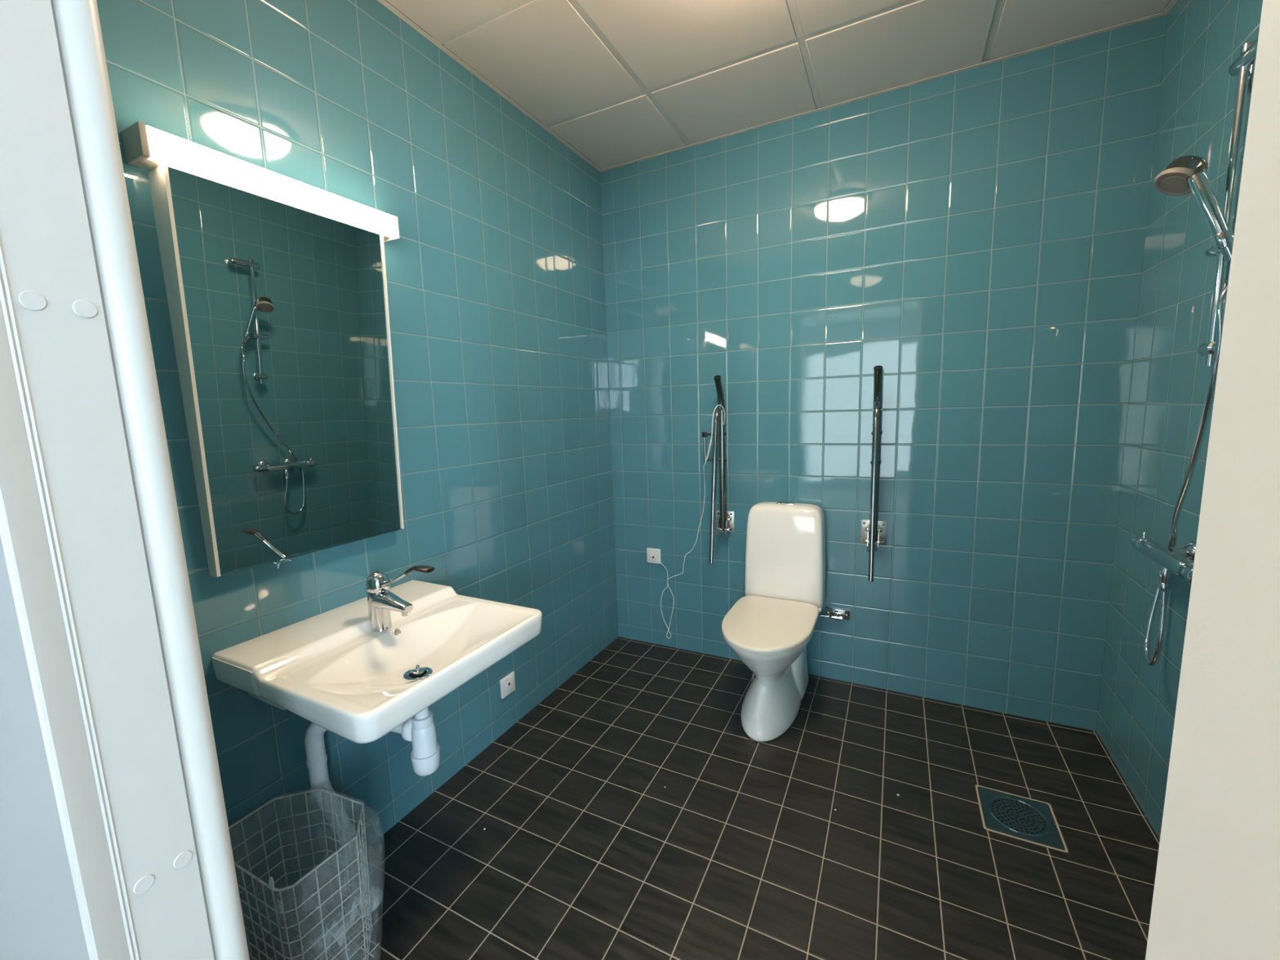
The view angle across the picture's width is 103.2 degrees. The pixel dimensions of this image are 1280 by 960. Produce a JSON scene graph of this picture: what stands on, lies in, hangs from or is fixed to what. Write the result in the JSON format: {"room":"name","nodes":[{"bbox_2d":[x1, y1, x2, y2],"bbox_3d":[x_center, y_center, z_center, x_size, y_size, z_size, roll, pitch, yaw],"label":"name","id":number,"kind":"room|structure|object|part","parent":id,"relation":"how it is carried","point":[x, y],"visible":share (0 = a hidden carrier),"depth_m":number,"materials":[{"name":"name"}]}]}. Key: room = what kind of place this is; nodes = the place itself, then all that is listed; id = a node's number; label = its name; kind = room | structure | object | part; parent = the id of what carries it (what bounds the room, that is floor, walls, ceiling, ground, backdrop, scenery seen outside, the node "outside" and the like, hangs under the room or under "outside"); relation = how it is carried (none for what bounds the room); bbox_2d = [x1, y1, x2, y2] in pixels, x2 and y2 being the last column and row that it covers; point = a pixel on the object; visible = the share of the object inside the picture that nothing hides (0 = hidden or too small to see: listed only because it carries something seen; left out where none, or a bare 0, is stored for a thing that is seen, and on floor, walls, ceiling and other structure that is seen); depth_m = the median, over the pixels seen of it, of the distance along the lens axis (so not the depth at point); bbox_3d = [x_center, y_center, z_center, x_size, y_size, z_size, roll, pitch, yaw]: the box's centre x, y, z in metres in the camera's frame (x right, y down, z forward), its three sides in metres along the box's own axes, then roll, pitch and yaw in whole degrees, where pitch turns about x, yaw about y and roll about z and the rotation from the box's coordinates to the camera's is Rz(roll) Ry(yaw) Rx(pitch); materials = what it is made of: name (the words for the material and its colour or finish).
{"room":"accessible bathroom","nodes":[
{"label":"accessible bathroom","id":0,"kind":"room"},
{"bbox_2d":[0,535,89,959],"bbox_3d":[-0.204,0.003,0.348,2.364,2.785,0.130,2,9,27],"label":"wall","id":1,"kind":"structure","parent":0,"point":[40,917],"depth_m":0.59,"materials":[{"name":"white paint"}]},
{"bbox_2d":[0,0,1279,959],"bbox_3d":[-0.176,0.218,0.366,0.906,2.113,0.152,2,9,27],"label":"door frame","id":2,"kind":"structure","parent":1,"relation":"in","point":[91,534],"depth_m":0.51,"materials":[{"name":"grey"}]},
{"bbox_2d":[96,0,618,946],"bbox_3d":[-0.698,-0.193,1.871,0.100,2.785,2.170,2,9,27],"label":"wall","id":3,"kind":"structure","parent":0,"point":[495,277],"depth_m":1.67,"materials":[{"name":"teal tile"}]},
{"bbox_2d":[121,121,399,242],"bbox_3d":[-0.883,-0.713,1.270,0.075,0.062,0.584,2,9,27],"label":"light","id":4,"kind":"object","parent":3,"relation":"attached to","point":[145,147],"visible":0.92,"depth_m":1.15,"materials":[{"name":"beige plastic"}]},
{"bbox_2d":[147,164,404,577],"bbox_3d":[-0.874,-0.244,1.328,0.069,0.876,0.500,2,9,27],"label":"wall mirror","id":5,"kind":"object","parent":3,"relation":"attached to","point":[279,315],"visible":1,"depth_m":1.25,"materials":[{"name":"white mirror"}]},
{"bbox_3d":[-0.985,-0.211,1.111,0.069,0.876,0.007,2,9,27],"label":"frame","id":6,"kind":"part","parent":5,"relation":"part of","materials":[{"name":"white metal"}]},
{"bbox_3d":[-0.867,0.188,1.391,0.014,0.003,0.486,2,9,27],"label":"rail","id":7,"kind":"part","parent":5,"relation":"part of","materials":[{"name":"silver metal"}]},
{"bbox_3d":[-0.763,-0.278,1.547,0.069,0.876,0.005,2,9,27],"label":"frame","id":8,"kind":"part","parent":5,"relation":"part of","materials":[{"name":"white metal"}]},
{"bbox_2d":[211,579,542,743],"bbox_3d":[-0.635,0.447,1.331,0.540,0.138,0.573,2,9,27],"label":"washbasin","id":9,"kind":"object","parent":3,"relation":"attached to","point":[329,669],"visible":0.98,"depth_m":1.23,"materials":[{"name":"white ceramic"}]},
{"bbox_2d":[304,706,440,919],"bbox_3d":[-0.691,0.833,1.322,0.408,0.666,0.095,1,8,19],"label":"drain pipe","id":10,"kind":"object","parent":9,"relation":"attached to","point":[420,729],"visible":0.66,"depth_m":1.34,"materials":[{"name":"white plastic"}]},
{"bbox_2d":[306,753,327,768],"bbox_3d":[-0.867,0.753,1.361,0.047,0.014,0.047,2,9,27],"label":"socket","id":11,"kind":"object","parent":10,"relation":"attached to","point":[320,762],"depth_m":1.34,"materials":[{"name":"white plastic"}]},
{"bbox_2d":[310,782,330,797],"bbox_3d":[-0.865,0.835,1.373,0.047,0.014,0.047,2,9,27],"label":"socket","id":12,"kind":"object","parent":10,"relation":"attached to","point":[327,784],"depth_m":1.36,"materials":[{"name":"white plastic"}]},
{"bbox_2d":[410,743,440,776],"bbox_3d":[-0.530,0.696,1.259,0.068,0.052,0.068,2,9,27],"label":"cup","id":13,"kind":"object","parent":10,"relation":"on","point":[425,763],"depth_m":1.23,"materials":[{"name":"white plastic"}]},
{"bbox_2d":[365,565,435,631],"bbox_3d":[-0.612,0.304,1.294,0.263,0.200,0.058,4,10,34],"label":"faucet","id":14,"kind":"object","parent":9,"relation":"on","point":[380,601],"visible":1,"depth_m":1.32,"materials":[{"name":"silver metal"}]},
{"bbox_2d":[366,590,413,631],"bbox_3d":[-0.657,0.346,1.338,0.145,0.108,0.052,2,9,27],"label":"spout","id":15,"kind":"object","parent":14,"relation":"on","point":[380,602],"depth_m":1.33,"materials":[{"name":"silver metal"}]},
{"bbox_3d":[-0.634,0.256,1.308,0.146,0.071,0.026,3,9,29],"label":"lever arm","id":16,"kind":"part","parent":14,"relation":"part of","materials":[{"name":"silver metal"}]},
{"bbox_2d":[499,671,515,698],"bbox_3d":[-0.550,0.856,2.117,0.015,0.083,0.083,2,9,27],"label":"switch","id":17,"kind":"object","parent":3,"relation":"attached to","point":[508,682],"visible":1,"depth_m":2.11,"materials":[{"name":"white plastic"}]},
{"bbox_2d":[248,636,1159,959],"bbox_3d":[0.326,1.174,1.489,2.164,0.120,2.300,2,9,27],"label":"floor","id":18,"kind":"structure","parent":0,"point":[584,851],"depth_m":1.56,"materials":[{"name":"black tile"}]},
{"bbox_2d":[228,788,379,959],"bbox_3d":[-0.808,0.989,1.224,0.310,0.384,0.238,2,9,27],"label":"wire basket","id":19,"kind":"object","parent":18,"relation":"on","point":[280,904],"visible":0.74,"depth_m":1.24,"materials":[{"name":"white metal"}]},
{"bbox_2d":[231,787,385,959],"bbox_3d":[-0.784,0.992,1.228,0.374,0.350,0.269,2,9,27],"label":"liner","id":20,"kind":"object","parent":19,"relation":"in","point":[326,788],"visible":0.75,"depth_m":1.21,"materials":[{"name":"white"}]},
{"bbox_2d":[304,897,367,959],"bbox_3d":[-0.732,1.083,1.222,0.116,0.160,0.075,-1,8,7],"label":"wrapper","id":21,"kind":"object","parent":20,"relation":"in","point":[318,948],"visible":0.8,"depth_m":1.21,"materials":[{"name":"white paper"}]},
{"bbox_2d":[721,501,826,742],"bbox_3d":[0.568,0.572,2.182,0.362,0.866,0.690,2,9,27],"label":"toilet","id":22,"kind":"object","parent":18,"relation":"on","point":[770,628],"visible":1,"depth_m":2.26,"materials":[{"name":"white ceramic"}]},
{"bbox_3d":[0.534,0.610,2.117,0.356,0.013,0.524,2,9,27],"label":"seat","id":23,"kind":"part","parent":22,"relation":"part of","materials":[{"name":"white plastic"}]},
{"bbox_3d":[0.533,0.592,2.114,0.362,0.022,0.534,2,9,27],"label":"lid","id":24,"kind":"part","parent":22,"relation":"part of","materials":[{"name":"white plastic"}]},
{"bbox_3d":[0.578,0.803,2.219,0.350,0.398,0.665,2,9,27],"label":"bowl","id":25,"kind":"part","parent":22,"relation":"part of","materials":[{"name":"white ceramic"}]},
{"bbox_2d":[975,784,1068,853],"bbox_3d":[1.212,1.079,1.626,0.209,0.010,0.209,2,9,27],"label":"floor drain","id":26,"kind":"object","parent":18,"relation":"in","point":[1051,839],"visible":1,"depth_m":1.61,"materials":[{"name":"grey metal"}]},
{"bbox_2d":[377,0,1177,172],"bbox_3d":[0.264,-1.470,1.167,2.364,0.122,2.400,2,9,27],"label":"ceiling","id":27,"kind":"structure","parent":0,"point":[620,82],"depth_m":1.76,"materials":[{"name":"beige"}]},
{"bbox_3d":[-0.588,-1.415,1.323,0.468,0.020,0.560,2,9,27],"label":"panel","id":28,"kind":"part","parent":27,"relation":"part of","materials":[{"name":"beige"}]},
{"bbox_3d":[-0.325,-1.496,1.839,0.468,0.020,0.560,2,9,27],"label":"panel","id":29,"kind":"part","parent":27,"relation":"part of","materials":[{"name":"beige"}]},
{"bbox_3d":[-0.088,-1.568,2.304,0.468,0.020,0.444,2,9,27],"label":"panel","id":30,"kind":"part","parent":27,"relation":"part of","materials":[{"name":"beige"}]},
{"bbox_3d":[0.156,-1.477,1.597,0.558,0.020,0.560,2,9,27],"label":"panel","id":31,"kind":"part","parent":27,"relation":"part of","materials":[{"name":"beige"}]},
{"bbox_3d":[0.393,-1.550,2.062,0.558,0.020,0.444,2,9,27],"label":"panel","id":32,"kind":"part","parent":27,"relation":"part of","materials":[{"name":"beige"}]},
{"bbox_3d":[0.676,-1.458,1.336,0.557,0.020,0.560,2,9,27],"label":"panel","id":33,"kind":"part","parent":27,"relation":"part of","materials":[{"name":"beige"}]},
{"bbox_3d":[0.913,-1.530,1.801,0.557,0.020,0.444,2,9,27],"label":"panel","id":34,"kind":"part","parent":27,"relation":"part of","materials":[{"name":"beige"}]},
{"bbox_3d":[1.392,-1.511,1.560,0.467,0.020,0.444,2,9,27],"label":"panel","id":35,"kind":"part","parent":27,"relation":"part of","materials":[{"name":"beige"}]},
{"bbox_2d":[600,3,1168,730],"bbox_3d":[0.823,-0.310,2.365,2.364,2.785,0.100,2,9,27],"label":"wall","id":36,"kind":"structure","parent":0,"point":[975,237],"depth_m":2.14,"materials":[{"name":"teal tile"}]},
{"bbox_2d":[646,547,661,564],"bbox_3d":[0.075,0.418,2.794,0.083,0.083,0.015,2,9,27],"label":"switch","id":37,"kind":"object","parent":36,"relation":"attached to","point":[651,553],"visible":1,"depth_m":2.79,"materials":[{"name":"white plastic"}]},
{"bbox_2d":[702,375,733,564],"bbox_3d":[0.350,-0.058,2.456,0.115,0.881,0.250,4,10,34],"label":"support rail","id":38,"kind":"object","parent":36,"relation":"attached to","point":[724,518],"visible":0.96,"depth_m":2.46,"materials":[{"name":"silver metal"}]},
{"bbox_2d":[655,404,724,638],"bbox_3d":[0.256,0.261,2.633,0.120,1.278,0.417,-8,10,-38],"label":"pull cord","id":39,"kind":"object","parent":38,"relation":"hanging from","point":[717,405],"visible":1,"depth_m":2.66,"materials":[{"name":"white plastic"}]},
{"bbox_3d":[0.433,0.210,2.584,0.095,0.110,0.006,2,9,27],"label":"wall plate","id":40,"kind":"part","parent":38,"relation":"part of","materials":[{"name":"silver metal"}]},
{"bbox_2d":[820,607,849,620],"bbox_3d":[0.917,0.633,2.386,0.126,0.047,0.036,2,9,27],"label":"valve","id":41,"kind":"object","parent":36,"relation":"attached to","point":[832,613],"visible":1,"depth_m":2.38,"materials":[{"name":"silver metal"}]},
{"bbox_2d":[860,365,887,582],"bbox_3d":[0.984,-0.033,2.129,0.107,0.881,0.247,2,9,27],"label":"support rail","id":42,"kind":"object","parent":36,"relation":"attached to","point":[873,531],"visible":1,"depth_m":2.09,"materials":[{"name":"silver metal"}]},
{"bbox_3d":[1.048,0.234,2.275,0.107,0.110,0.006,2,9,27],"label":"wall plate","id":43,"kind":"part","parent":42,"relation":"part of","materials":[{"name":"silver metal"}]},
{"bbox_2d":[1095,0,1262,839],"bbox_3d":[1.323,-0.116,0.855,0.100,2.785,2.170,2,9,27],"label":"wall","id":44,"kind":"structure","parent":0,"point":[1170,380],"depth_m":1.57,"materials":[{"name":"teal tile"}]},
{"bbox_2d":[1131,532,1195,590],"bbox_3d":[1.467,0.239,1.383,0.093,0.128,0.364,2,9,27],"label":"shower mixer","id":45,"kind":"object","parent":44,"relation":"attached to","point":[1180,562],"visible":0.73,"depth_m":1.39,"materials":[{"name":"silver metal"}]},
{"bbox_3d":[1.514,0.194,1.524,0.046,0.046,0.062,2,9,27],"label":"flow knob","id":46,"kind":"part","parent":45,"relation":"part of","materials":[{"name":"silver metal"}]},
{"bbox_2d":[1157,564,1173,590],"bbox_3d":[1.447,0.267,1.396,0.030,0.070,0.030,2,9,27],"label":"outlet","id":47,"kind":"object","parent":45,"relation":"attached to","point":[1166,576],"depth_m":1.39,"materials":[{"name":"silver metal"}]},
{"bbox_3d":[1.378,0.235,1.257,0.046,0.046,0.062,2,9,27],"label":"temperature knob","id":48,"kind":"part","parent":45,"relation":"part of","materials":[{"name":"silver metal"}]},
{"bbox_2d":[1143,259,1231,666],"bbox_3d":[1.424,0.010,1.323,0.047,1.074,0.344,4,10,35],"label":"shower hose","id":49,"kind":"object","parent":45,"relation":"attached to","point":[1220,304],"visible":0.79,"depth_m":1.32,"materials":[{"name":"silver metal"}]},
{"bbox_2d":[1197,36,1258,366],"bbox_3d":[1.374,-0.623,1.160,0.119,0.705,0.170,2,9,27],"label":"shower rail","id":50,"kind":"object","parent":44,"relation":"attached to","point":[1242,67],"visible":0.65,"depth_m":1.16,"materials":[{"name":"silver metal"}]},
{"bbox_2d":[1154,155,1232,261],"bbox_3d":[1.296,-0.633,1.192,0.088,0.264,0.157,-1,8,5],"label":"shower head","id":51,"kind":"object","parent":50,"relation":"attached to","point":[1185,175],"visible":0.97,"depth_m":1.17,"materials":[{"name":"silver metal"}]},
{"bbox_3d":[1.306,-0.600,1.157,0.030,0.209,0.095,-6,9,-29],"label":"handle","id":52,"kind":"part","parent":51,"relation":"part of","materials":[{"name":"silver metal"}]}
]}

